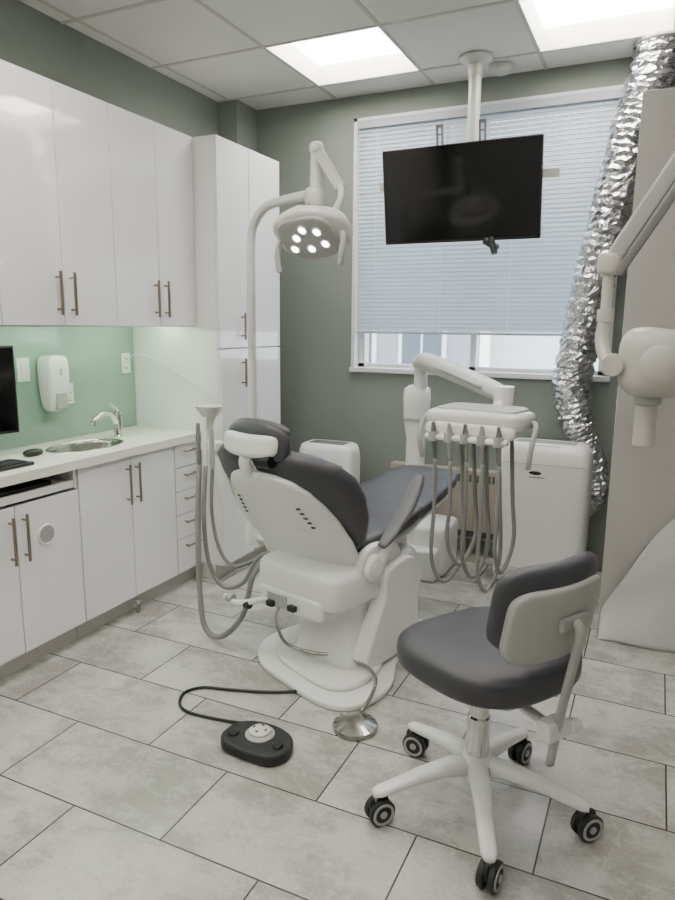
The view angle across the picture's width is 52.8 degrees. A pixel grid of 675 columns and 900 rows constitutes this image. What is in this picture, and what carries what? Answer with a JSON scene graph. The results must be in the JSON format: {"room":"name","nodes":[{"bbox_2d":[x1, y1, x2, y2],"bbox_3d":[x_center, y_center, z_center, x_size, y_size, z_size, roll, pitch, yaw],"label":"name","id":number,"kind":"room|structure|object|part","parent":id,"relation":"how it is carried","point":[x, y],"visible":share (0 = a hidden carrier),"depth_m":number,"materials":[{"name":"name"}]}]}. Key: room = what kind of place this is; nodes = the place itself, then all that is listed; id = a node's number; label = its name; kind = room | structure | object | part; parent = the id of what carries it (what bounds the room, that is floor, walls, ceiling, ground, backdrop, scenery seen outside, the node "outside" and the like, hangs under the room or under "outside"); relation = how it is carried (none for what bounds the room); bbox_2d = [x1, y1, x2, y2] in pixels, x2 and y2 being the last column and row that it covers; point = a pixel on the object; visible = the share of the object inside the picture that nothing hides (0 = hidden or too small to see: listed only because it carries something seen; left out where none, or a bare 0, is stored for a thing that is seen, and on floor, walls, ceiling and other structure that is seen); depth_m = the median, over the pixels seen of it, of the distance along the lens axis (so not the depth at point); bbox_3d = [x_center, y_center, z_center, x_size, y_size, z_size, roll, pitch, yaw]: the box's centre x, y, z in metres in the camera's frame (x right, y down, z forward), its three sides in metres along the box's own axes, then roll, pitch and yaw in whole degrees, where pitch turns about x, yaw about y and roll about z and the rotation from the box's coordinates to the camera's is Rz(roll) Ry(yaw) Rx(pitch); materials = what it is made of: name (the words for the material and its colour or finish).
{"room":"dental clinic","nodes":[
{"label":"dental clinic","id":0,"kind":"room"},
{"bbox_2d":[0,0,217,446],"bbox_3d":[-2.055,-0.612,2.663,0.200,3.300,5.800,5,11,25],"label":"wall","id":1,"kind":"structure","parent":0,"point":[32,40],"depth_m":3.73,"materials":[{"name":"green paint"}]},
{"bbox_2d":[0,59,117,326],"bbox_3d":[-1.422,-1.082,3.066,0.523,1.030,0.660,5,11,25],"label":"upper cabinet","id":2,"kind":"object","parent":1,"relation":"attached to","point":[57,264],"visible":1,"depth_m":2.95,"materials":[{"name":"white laminate"}]},
{"bbox_3d":[-1.298,-1.040,2.829,0.020,1.025,0.326,5,11,25],"label":"door","id":3,"kind":"part","parent":2,"relation":"part of","materials":[{"name":"white laminate"}]},
{"bbox_3d":[-1.249,-0.576,3.074,0.014,0.036,0.660,5,11,25],"label":"underside trim","id":4,"kind":"part","parent":2,"relation":"part of","materials":[{"name":"silver metal"}]},
{"bbox_3d":[-1.212,-0.690,2.991,0.014,0.190,0.013,5,11,25],"label":"handle","id":5,"kind":"part","parent":2,"relation":"part of","materials":[{"name":"silver metal"}]},
{"bbox_3d":[-1.178,-0.703,3.062,0.014,0.190,0.013,5,11,25],"label":"handle","id":6,"kind":"part","parent":2,"relation":"part of","materials":[{"name":"silver metal"}]},
{"bbox_3d":[-1.158,-1.092,3.123,0.020,1.025,0.326,5,11,25],"label":"door","id":7,"kind":"part","parent":2,"relation":"part of","materials":[{"name":"white laminate"}]},
{"bbox_2d":[0,326,136,450],"bbox_3d":[-1.820,-0.247,2.996,0.004,0.624,2.676,5,11,25],"label":"backsplash","id":8,"kind":"structure","parent":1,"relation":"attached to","point":[92,354],"depth_m":3.77,"materials":[{"name":"green glass"}]},
{"bbox_2d":[16,358,29,381],"bbox_3d":[-1.590,-0.406,3.444,0.010,0.120,0.075,5,11,25],"label":"light switch","id":9,"kind":"object","parent":8,"relation":"attached to","point":[22,364],"visible":1,"depth_m":3.44,"materials":[{"name":"white plastic"}]},
{"bbox_2d":[37,355,69,410],"bbox_3d":[-1.483,-0.350,3.560,0.114,0.290,0.136,5,11,25],"label":"soap dispenser","id":10,"kind":"object","parent":8,"relation":"attached to","point":[52,370],"visible":1,"depth_m":3.51,"materials":[{"name":"white plastic"}]},
{"bbox_3d":[-1.448,-0.258,3.560,0.035,0.090,0.070,5,11,25],"label":"push lever","id":11,"kind":"part","parent":10,"relation":"part of","materials":[{"name":"grey plastic"}]},
{"bbox_2d":[68,383,73,403],"bbox_3d":[-1.478,-0.307,3.717,0.004,0.110,0.090,5,11,25],"label":"power outlet","id":12,"kind":"object","parent":8,"relation":"attached to","point":[71,392],"visible":0.36,"depth_m":3.74,"materials":[{"name":"white plastic"}]},
{"bbox_2d":[121,353,130,372],"bbox_3d":[-1.276,-0.524,4.104,0.010,0.120,0.075,5,11,25],"label":"wall outlet","id":13,"kind":"object","parent":8,"relation":"attached to","point":[125,367],"visible":1,"depth_m":4.10,"materials":[{"name":"white plastic"}]},
{"bbox_2d":[127,354,217,421],"bbox_3d":[-0.963,-0.374,4.019,0.653,0.366,0.074,5,11,25],"label":"power cable","id":14,"kind":"object","parent":8,"relation":"attached to","point":[134,354],"visible":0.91,"depth_m":4.03,"materials":[{"name":"white plastic"}]},
{"bbox_2d":[107,103,196,326],"bbox_3d":[-1.146,-1.186,3.647,0.523,1.030,0.644,5,11,25],"label":"upper cabinet","id":15,"kind":"object","parent":1,"relation":"attached to","point":[151,164],"visible":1,"depth_m":3.52,"materials":[{"name":"white laminate"}]},
{"bbox_3d":[-1.020,-1.145,3.414,0.020,1.025,0.319,5,11,25],"label":"door","id":16,"kind":"part","parent":15,"relation":"part of","materials":[{"name":"white laminate"}]},
{"bbox_3d":[-0.973,-0.680,3.655,0.014,0.036,0.644,5,11,25],"label":"underside trim","id":17,"kind":"part","parent":15,"relation":"part of","materials":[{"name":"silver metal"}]},
{"bbox_3d":[-0.935,-0.794,3.573,0.014,0.190,0.013,5,11,25],"label":"handle","id":18,"kind":"part","parent":15,"relation":"part of","materials":[{"name":"silver metal"}]},
{"bbox_3d":[-0.901,-0.807,3.644,0.014,0.190,0.013,5,11,25],"label":"handle","id":19,"kind":"part","parent":15,"relation":"part of","materials":[{"name":"silver metal"}]},
{"bbox_3d":[-0.883,-1.196,3.701,0.020,1.025,0.317,5,11,25],"label":"door","id":20,"kind":"part","parent":15,"relation":"part of","materials":[{"name":"white laminate"}]},
{"bbox_2d":[0,551,674,899],"bbox_3d":[0.201,1.284,1.930,5.220,0.120,6.200,5,11,25],"label":"floor","id":21,"kind":"structure","parent":0,"point":[110,790],"depth_m":2.35,"materials":[{"name":"tile"}]},
{"bbox_2d":[0,488,85,679],"bbox_3d":[-1.585,0.603,3.059,0.523,0.775,0.715,5,11,25],"label":"base cabinet","id":22,"kind":"object","parent":21,"relation":"on","point":[42,604],"visible":0.99,"depth_m":3.06,"materials":[{"name":"white laminate"}]},
{"bbox_3d":[-1.465,0.598,2.802,0.020,0.670,0.356,5,11,25],"label":"door","id":23,"kind":"part","parent":22,"relation":"part of","materials":[{"name":"white laminate"}]},
{"bbox_3d":[-1.366,0.392,2.880,0.014,0.210,0.013,5,11,25],"label":"handle","id":24,"kind":"part","parent":22,"relation":"part of","materials":[{"name":"silver metal"}]},
{"bbox_3d":[-1.336,0.381,2.942,0.014,0.210,0.013,5,11,25],"label":"handle","id":25,"kind":"part","parent":22,"relation":"part of","materials":[{"name":"silver metal"}]},
{"bbox_2d":[37,523,55,544],"bbox_3d":[-1.309,0.379,3.064,0.008,0.100,0.100,5,11,25],"label":"vent","id":26,"kind":"object","parent":22,"relation":"attached to","point":[46,532],"depth_m":3.06,"materials":[{"name":"white plastic"}]},
{"bbox_2d":[75,446,177,638],"bbox_3d":[-1.280,0.439,3.689,0.523,0.875,0.710,5,11,25],"label":"base cabinet","id":27,"kind":"object","parent":21,"relation":"on","point":[127,506],"visible":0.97,"depth_m":3.54,"materials":[{"name":"white laminate"}]},
{"bbox_2d":[0,425,201,487],"bbox_3d":[-1.593,0.103,2.952,0.511,0.043,2.678,5,11,25],"label":"countertop","id":28,"kind":"structure","parent":27,"relation":"on","point":[137,439],"depth_m":3.39,"materials":[{"name":"stone"}]},
{"bbox_2d":[0,345,18,434],"bbox_3d":[-1.673,-0.191,2.991,0.170,0.520,0.570,7,12,32],"label":"computer monitor","id":29,"kind":"object","parent":28,"relation":"on","point":[9,420],"visible":1,"depth_m":3.18,"materials":[{"name":"black plastic"}]},
{"bbox_2d":[0,459,33,471],"bbox_3d":[-1.503,0.083,2.890,0.130,0.021,0.410,5,11,25],"label":"keyboard","id":30,"kind":"object","parent":28,"relation":"on","point":[8,464],"visible":1,"depth_m":2.99,"materials":[{"name":"black plastic"}]},
{"bbox_2d":[23,448,42,455],"bbox_3d":[-1.456,0.011,3.253,0.064,0.033,0.104,5,11,25],"label":"computer mouse","id":31,"kind":"object","parent":28,"relation":"on","point":[35,451],"visible":1,"depth_m":3.23,"materials":[{"name":"black plastic"}]},
{"bbox_2d":[0,470,75,506],"bbox_3d":[-1.718,0.227,2.662,0.434,0.096,1.415,5,11,25],"label":"keyboard tray","id":32,"kind":"object","parent":28,"relation":"attached to","point":[19,492],"visible":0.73,"depth_m":3.04,"materials":[{"name":"white laminate"}]},
{"bbox_2d":[45,438,123,452],"bbox_3d":[-1.308,0.045,3.548,0.288,0.145,0.458,5,11,25],"label":"oval sink","id":33,"kind":"object","parent":28,"relation":"in","point":[90,444],"visible":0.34,"depth_m":3.67,"materials":[{"name":"silver metal"}]},
{"bbox_2d":[90,402,123,436],"bbox_3d":[-1.268,-0.161,3.723,0.061,0.204,0.249,5,11,25],"label":"faucet","id":34,"kind":"object","parent":28,"relation":"on","point":[116,417],"visible":1,"depth_m":3.77,"materials":[{"name":"silver metal"}]},
{"bbox_3d":[-1.267,-0.169,3.713,0.038,0.089,0.210,5,11,22],"label":"spout","id":35,"kind":"part","parent":34,"relation":"part of","materials":[{"name":"silver metal"}]},
{"bbox_3d":[-1.243,-0.236,3.760,0.034,0.071,0.090,5,11,25],"label":"lever","id":36,"kind":"part","parent":34,"relation":"part of","materials":[{"name":"silver metal"}]},
{"bbox_3d":[-1.160,0.434,3.432,0.020,0.770,0.351,5,11,25],"label":"door","id":37,"kind":"part","parent":27,"relation":"part of","materials":[{"name":"white laminate"}]},
{"bbox_3d":[-1.061,0.179,3.499,0.014,0.210,0.013,5,11,25],"label":"handle","id":38,"kind":"part","parent":27,"relation":"part of","materials":[{"name":"silver metal"}]},
{"bbox_3d":[-1.032,0.168,3.562,0.014,0.210,0.013,5,11,25],"label":"handle","id":39,"kind":"part","parent":27,"relation":"part of","materials":[{"name":"silver metal"}]},
{"bbox_3d":[-1.010,0.378,3.749,0.020,0.770,0.351,5,11,25],"label":"door","id":40,"kind":"part","parent":27,"relation":"part of","materials":[{"name":"white laminate"}]},
{"bbox_2d":[135,599,140,612],"bbox_3d":[-1.083,0.849,3.697,0.028,0.070,0.028,5,11,25],"label":"door stop","id":41,"kind":"object","parent":21,"relation":"on","point":[138,601],"visible":1,"depth_m":3.69,"materials":[{"name":"silver metal"}]},
{"bbox_3d":[-1.083,0.859,3.699,0.024,0.050,0.024,5,11,25],"label":"post","id":42,"kind":"part","parent":41,"relation":"part of","materials":[{"name":"silver metal"}]},
{"bbox_2d":[169,441,202,588],"bbox_3d":[-1.077,0.363,4.117,0.522,0.875,0.242,5,11,25],"label":"drawer unit","id":43,"kind":"object","parent":21,"relation":"on","point":[185,463],"visible":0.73,"depth_m":3.99,"materials":[{"name":"white laminate"}]},
{"bbox_3d":[-0.878,0.020,3.961,0.020,0.136,0.238,5,11,25],"label":"drawer","id":44,"kind":"part","parent":43,"relation":"part of","materials":[{"name":"white laminate"}]},
{"bbox_3d":[-0.880,0.157,3.986,0.020,0.136,0.238,5,11,25],"label":"drawer","id":45,"kind":"part","parent":43,"relation":"part of","materials":[{"name":"white laminate"}]},
{"bbox_3d":[-0.881,0.295,4.012,0.020,0.136,0.238,5,11,25],"label":"drawer","id":46,"kind":"part","parent":43,"relation":"part of","materials":[{"name":"white laminate"}]},
{"bbox_3d":[-0.882,0.435,4.038,0.020,0.141,0.238,5,11,25],"label":"drawer","id":47,"kind":"part","parent":43,"relation":"part of","materials":[{"name":"white laminate"}]},
{"bbox_3d":[-0.884,0.607,4.069,0.020,0.201,0.238,5,11,25],"label":"drawer","id":48,"kind":"part","parent":43,"relation":"part of","materials":[{"name":"white laminate"}]},
{"bbox_2d":[132,134,279,578],"bbox_3d":[-0.800,-0.534,4.352,0.675,2.560,0.690,5,11,25],"label":"storage cabinet","id":49,"kind":"object","parent":21,"relation":"on","point":[231,180],"visible":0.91,"depth_m":4.05,"materials":[{"name":"white laminate"}]},
{"bbox_3d":[-0.607,-1.174,3.941,0.020,1.150,0.321,5,11,25],"label":"door","id":50,"kind":"part","parent":49,"relation":"part of","materials":[{"name":"white laminate"}]},
{"bbox_3d":[-0.619,0.039,4.164,0.020,1.303,0.321,5,11,25],"label":"door","id":51,"kind":"part","parent":49,"relation":"part of","materials":[{"name":"white laminate"}]},
{"bbox_3d":[-0.549,-0.738,4.061,0.014,0.160,0.013,5,11,25],"label":"handle","id":52,"kind":"part","parent":49,"relation":"part of","materials":[{"name":"silver metal"}]},
{"bbox_3d":[-0.551,-0.467,4.111,0.014,0.170,0.013,5,11,25],"label":"handle","id":53,"kind":"part","parent":49,"relation":"part of","materials":[{"name":"silver metal"}]},
{"bbox_3d":[-0.460,-1.229,4.249,0.020,1.150,0.359,5,11,25],"label":"door","id":54,"kind":"part","parent":49,"relation":"part of","materials":[{"name":"white laminate"}]},
{"bbox_3d":[-0.472,-0.016,4.472,0.020,1.303,0.359,5,11,25],"label":"door","id":55,"kind":"part","parent":49,"relation":"part of","materials":[{"name":"white laminate"}]},
{"bbox_2d":[178,686,296,766],"bbox_3d":[-0.413,1.044,2.669,0.497,0.072,0.540,0,10,-1],"label":"foot pedal","id":56,"kind":"object","parent":21,"relation":"on","point":[256,742],"visible":1,"depth_m":2.50,"materials":[{"name":"plastic"}]},
{"bbox_2d":[195,404,457,711],"bbox_3d":[-0.091,0.344,3.454,1.139,1.170,1.443,5,11,25],"label":"dental chair","id":57,"kind":"object","parent":21,"relation":"on","point":[336,559],"depth_m":3.00,"materials":[{"name":"white plastic"}]},
{"bbox_2d":[246,141,352,417],"bbox_3d":[-0.223,-0.487,3.200,0.700,1.815,0.414,5,11,25],"label":"light","id":58,"kind":"object","parent":57,"relation":"attached to","point":[313,230],"depth_m":3.00,"materials":[{"name":"white plastic"}]},
{"bbox_2d":[275,607,377,741],"bbox_3d":[0.006,0.888,2.873,0.307,0.313,0.672,-5,12,-29],"label":"foot rheostat","id":59,"kind":"object","parent":21,"relation":"on","point":[355,726],"visible":0.96,"depth_m":2.65,"materials":[{"name":"silver metal"}]},
{"bbox_2d":[299,439,359,484],"bbox_3d":[-0.059,0.312,4.795,0.410,0.749,0.243,5,11,25],"label":"air purifier","id":60,"kind":"object","parent":21,"relation":"on","point":[345,454],"visible":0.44,"depth_m":4.64,"materials":[{"name":"white plastic"}]},
{"bbox_2d":[309,439,349,444],"bbox_3d":[-0.057,-0.053,4.724,0.260,0.005,0.110,5,11,25],"label":"grille","id":61,"kind":"object","parent":60,"relation":"attached to","point":[328,442],"depth_m":4.71,"materials":[{"name":"grey plastic"}]},
{"bbox_2d":[403,352,538,592],"bbox_3d":[0.589,0.196,3.690,0.513,1.390,1.622,0,10,-4],"label":"dental delivery unit","id":62,"kind":"object","parent":21,"relation":"on","point":[434,540],"visible":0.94,"depth_m":3.12,"materials":[{"name":"white plastic"}]},
{"bbox_3d":[0.500,0.035,4.368,0.160,0.900,0.170,5,11,25],"label":"post","id":63,"kind":"part","parent":62,"relation":"part of","materials":[{"name":"white plastic"}]},
{"bbox_3d":[0.664,-0.419,3.772,0.124,0.209,1.025,-3,11,-18],"label":"swing arm","id":64,"kind":"part","parent":62,"relation":"part of","materials":[{"name":"plastic"}]},
{"bbox_3d":[0.641,-0.404,3.697,0.042,0.102,0.623,-3,11,-17],"label":"swing arm panel","id":65,"kind":"part","parent":62,"relation":"part of","materials":[{"name":"grey plastic"}]},
{"bbox_2d":[417,400,538,469],"bbox_3d":[0.668,-0.093,3.145,0.550,0.261,0.492,5,11,25],"label":"tray","id":66,"kind":"object","parent":62,"relation":"on","point":[461,422],"depth_m":2.96,"materials":[{"name":"white plastic"}]},
{"bbox_2d":[364,551,602,894],"bbox_3d":[0.491,0.716,2.132,0.700,0.929,0.708,5,11,25],"label":"stool","id":67,"kind":"object","parent":21,"relation":"on","point":[522,650],"visible":1,"depth_m":1.94,"materials":[{"name":"white plastic"}]},
{"bbox_3d":[0.266,1.034,2.161,0.317,0.096,0.068,-2,11,-13],"label":"leg","id":68,"kind":"part","parent":67,"relation":"part of","materials":[{"name":"white plastic"}]},
{"bbox_3d":[0.353,0.998,2.362,0.068,0.096,0.317,-6,12,-30],"label":"leg","id":69,"kind":"part","parent":67,"relation":"part of","materials":[{"name":"white plastic"}]},
{"bbox_3d":[0.433,1.062,2.018,0.068,0.096,0.317,1,10,5],"label":"leg","id":70,"kind":"part","parent":67,"relation":"part of","materials":[{"name":"white plastic"}]},
{"bbox_2d":[397,606,581,709],"bbox_3d":[0.477,0.634,2.131,0.528,0.121,0.500,-6,12,-33],"label":"seat cushion","id":71,"kind":"object","parent":67,"relation":"on","point":[451,653],"depth_m":1.95,"materials":[{"name":"grey leather"}]},
{"bbox_3d":[0.574,1.004,2.343,0.068,0.096,0.317,10,14,40],"label":"leg","id":72,"kind":"part","parent":67,"relation":"part of","materials":[{"name":"white plastic"}]},
{"bbox_3d":[0.621,1.045,2.126,0.319,0.096,0.068,5,11,25],"label":"leg","id":73,"kind":"part","parent":67,"relation":"part of","materials":[{"name":"white plastic"}]},
{"bbox_2d":[486,551,597,648],"bbox_3d":[0.590,0.423,1.877,0.390,0.259,0.117,-6,12,-32],"label":"backrest cushion","id":74,"kind":"object","parent":67,"relation":"on","point":[552,605],"depth_m":1.79,"materials":[{"name":"grey leather"}]},
{"bbox_3d":[0.641,0.465,1.841,0.110,0.044,0.021,-6,12,-32],"label":"slot plate","id":75,"kind":"part","parent":67,"relation":"part of","materials":[{"name":"grey plastic"}]},
{"bbox_3d":[0.678,0.791,1.955,0.035,0.040,0.040,-6,12,-32],"label":"bar knob","id":76,"kind":"part","parent":67,"relation":"part of","materials":[{"name":"white plastic"}]},
{"bbox_2d":[493,438,592,578],"bbox_3d":[1.233,0.383,4.103,0.532,0.885,0.283,5,11,25],"label":"air conditioner","id":77,"kind":"object","parent":21,"relation":"on","point":[553,497],"visible":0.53,"depth_m":3.95,"materials":[{"name":"white plastic"}]},
{"bbox_3d":[1.196,-0.020,3.937,0.180,0.017,0.030,5,11,25],"label":"control panel","id":78,"kind":"part","parent":77,"relation":"part of","materials":[{"name":"grey plastic"}]},
{"bbox_2d":[597,87,674,632],"bbox_3d":[2.310,-0.251,2.894,2.065,2.590,0.120,5,11,25],"label":"panel","id":79,"kind":"object","parent":21,"relation":"on","point":[641,499],"visible":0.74,"depth_m":3.23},
{"bbox_2d":[595,152,674,446],"bbox_3d":[1.661,-0.742,2.602,1.357,1.450,0.321,-1,11,-11],"label":"machine","id":80,"kind":"object","parent":79,"relation":"attached to","point":[644,365],"visible":1,"depth_m":2.53,"materials":[{"name":"beige plastic"}]},
{"bbox_3d":[1.042,-0.586,2.630,0.042,0.220,0.042,5,11,25],"label":"drop post","id":81,"kind":"part","parent":80,"relation":"part of","materials":[{"name":"beige plastic"}]},
{"bbox_3d":[1.048,-0.324,2.590,0.084,0.084,0.110,5,11,25],"label":"yoke knob","id":82,"kind":"part","parent":80,"relation":"part of","materials":[{"name":"beige plastic"}]},
{"bbox_3d":[1.213,-0.999,2.509,0.370,0.583,0.048,3,11,14],"label":"scissor arm","id":83,"kind":"part","parent":80,"relation":"part of","materials":[{"name":"grey plastic"}]},
{"bbox_3d":[1.213,-0.913,2.485,0.332,0.532,0.028,3,11,15],"label":"scissor arm rod","id":84,"kind":"part","parent":80,"relation":"part of","materials":[{"name":"grey plastic"}]},
{"bbox_2d":[598,518,674,652],"bbox_3d":[1.826,0.637,3.159,1.101,0.732,0.084,5,11,25],"label":"plastic sheet","id":85,"kind":"object","parent":21,"relation":"on","point":[640,612],"visible":1,"depth_m":3.33,"materials":[{"name":"white plastic"}]},
{"bbox_2d":[19,0,674,109],"bbox_3d":[0.232,-1.788,1.364,4.820,0.016,5.800,5,11,25],"label":"ceiling","id":86,"kind":"structure","parent":0,"point":[539,52],"depth_m":3.67,"materials":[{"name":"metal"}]},
{"bbox_2d":[268,27,417,84],"bbox_3d":[0.045,-2.317,3.916,0.666,0.120,0.656,5,11,25],"label":"ceiling light","id":87,"kind":"object","parent":86,"relation":"in","point":[366,53],"depth_m":4.11,"materials":[{"name":"white plastic"}]},
{"bbox_2d":[380,51,559,254],"bbox_3d":[0.755,-1.688,3.938,1.050,1.101,0.270,5,11,25],"label":"television","id":88,"kind":"object","parent":86,"relation":"hanging from","point":[475,189],"depth_m":3.89,"materials":[{"name":"black plastic"}]},
{"bbox_2d":[489,61,512,75],"bbox_3d":[0.960,-2.237,4.000,0.140,0.042,0.140,5,11,25],"label":"smoke detector","id":89,"kind":"object","parent":86,"relation":"attached to","point":[502,68],"visible":1,"depth_m":3.96,"materials":[{"name":"plastic"}]},
{"bbox_2d":[519,0,674,50],"bbox_3d":[1.295,-2.199,3.342,0.666,0.120,0.656,5,11,25],"label":"ceiling light","id":90,"kind":"object","parent":86,"relation":"in","point":[554,24],"depth_m":3.57,"materials":[{"name":"white plastic"}]},
{"bbox_2d":[552,30,674,515],"bbox_3d":[1.591,-0.904,3.943,0.611,2.684,0.307,5,11,25],"label":"duct","id":91,"kind":"object","parent":86,"relation":"hanging from","point":[652,66],"visible":0.72,"depth_m":3.85,"materials":[{"name":"metal"}]},
{"bbox_2d":[217,57,632,571],"bbox_3d":[1.433,-0.856,4.174,5.220,3.300,0.470,5,11,25],"label":"wall","id":92,"kind":"structure","parent":0,"point":[320,398],"depth_m":4.80,"materials":[{"name":"green paint"}]},
{"bbox_2d":[390,461,496,542],"bbox_3d":[0.859,0.421,4.666,1.050,0.600,0.084,5,11,25],"label":"baseboard heater","id":93,"kind":"object","parent":92,"relation":"attached to","point":[456,512],"visible":0.18,"depth_m":4.61,"materials":[{"name":"metal"}]},
{"bbox_2d":[396,467,496,484],"bbox_3d":[0.844,0.186,4.587,0.948,0.050,0.006,5,11,25],"label":"grille","id":94,"kind":"object","parent":93,"relation":"attached to","point":[492,476],"depth_m":4.55,"materials":[{"name":"white plastic"}]},
{"bbox_2d":[349,367,610,381],"bbox_3d":[0.891,-0.510,4.550,1.745,0.034,0.090,5,11,25],"label":"window sill","id":95,"kind":"structure","parent":92,"relation":"attached to","point":[540,376],"depth_m":4.45,"materials":[{"name":"white paint"}]},
{"bbox_2d":[358,103,614,375],"bbox_3d":[0.936,-1.348,4.474,1.685,1.650,0.080,5,11,25],"label":"frame","id":96,"kind":"object","parent":92,"relation":"attached to","point":[363,359],"visible":0.2,"depth_m":4.58,"materials":[{"name":"white plastic"}]},
{"bbox_2d":[369,127,449,363],"bbox_3d":[-2.746,-3.150,14.121,10.190,7.190,0.050,5,11,25],"label":"window panes","id":97,"kind":"structure","parent":96,"relation":"in","point":[432,343],"depth_m":12.32,"materials":[{"name":"glass"}]},
{"bbox_2d":[351,85,623,376],"bbox_3d":[0.903,-1.343,4.403,1.729,1.665,0.075,5,11,25],"label":"trim","id":98,"kind":"structure","parent":92,"relation":"attached to","point":[354,336],"depth_m":4.62,"materials":[{"name":"white paint"}]},
{"bbox_2d":[356,88,622,335],"bbox_3d":[0.895,-1.448,4.365,1.669,1.400,0.055,5,11,25],"label":"blind","id":99,"kind":"object","parent":92,"relation":"attached to","point":[461,288],"visible":0.73,"depth_m":4.36,"materials":[{"name":"grey plastic"}]},
{"bbox_3d":[0.260,-1.490,4.640,0.004,1.345,0.003,-7,13,-34],"label":"ladder cord","id":100,"kind":"part","parent":99,"relation":"part of","materials":[{"name":"white fabric"}]},
{"bbox_3d":[0.686,-1.449,4.444,0.004,1.345,0.003,-7,13,-34],"label":"ladder cord","id":101,"kind":"part","parent":99,"relation":"part of","materials":[{"name":"white fabric"}]},
{"bbox_3d":[0.889,-0.769,4.490,1.661,0.018,0.025,5,11,25],"label":"rail","id":102,"kind":"part","parent":99,"relation":"part of","materials":[{"name":"grey plastic"}]},
{"bbox_3d":[1.093,-1.411,4.257,0.004,1.345,0.003,-7,13,-34],"label":"ladder cord","id":103,"kind":"part","parent":99,"relation":"part of","materials":[{"name":"white fabric"}]},
{"bbox_3d":[1.519,-1.371,4.062,0.003,1.345,0.004,0,10,-5],"label":"ladder cord","id":104,"kind":"part","parent":99,"relation":"part of","materials":[{"name":"white fabric"}]},
{"label":"outside","id":105,"kind":"structure","parent":0,"visible":0},
{"bbox_3d":[13.701,1.352,30.128,60.000,0.200,55.100,5,11,25],"label":"ground","id":106,"kind":"structure","parent":105,"visible":0},
{"bbox_2d":[374,125,489,365],"bbox_3d":[-2.504,-2.134,14.496,11.050,12.000,0.400,5,11,25],"label":"facade","id":107,"kind":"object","parent":106,"relation":"on","point":[458,346],"visible":0.02,"depth_m":12.20,"materials":[{"name":"stone"}]},
{"bbox_2d":[371,131,454,363],"bbox_3d":[-2.725,-3.158,14.165,10.350,7.370,0.090,5,11,25],"label":"window","id":108,"kind":"structure","parent":107,"relation":"attached to","point":[374,335],"depth_m":12.48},
{"bbox_2d":[489,332,598,370],"bbox_3d":[7.860,0.870,11.168,10.900,7.500,0.500,5,11,25],"label":"facade","id":109,"kind":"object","parent":106,"relation":"on","point":[540,352],"visible":0.02,"depth_m":12.61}
]}

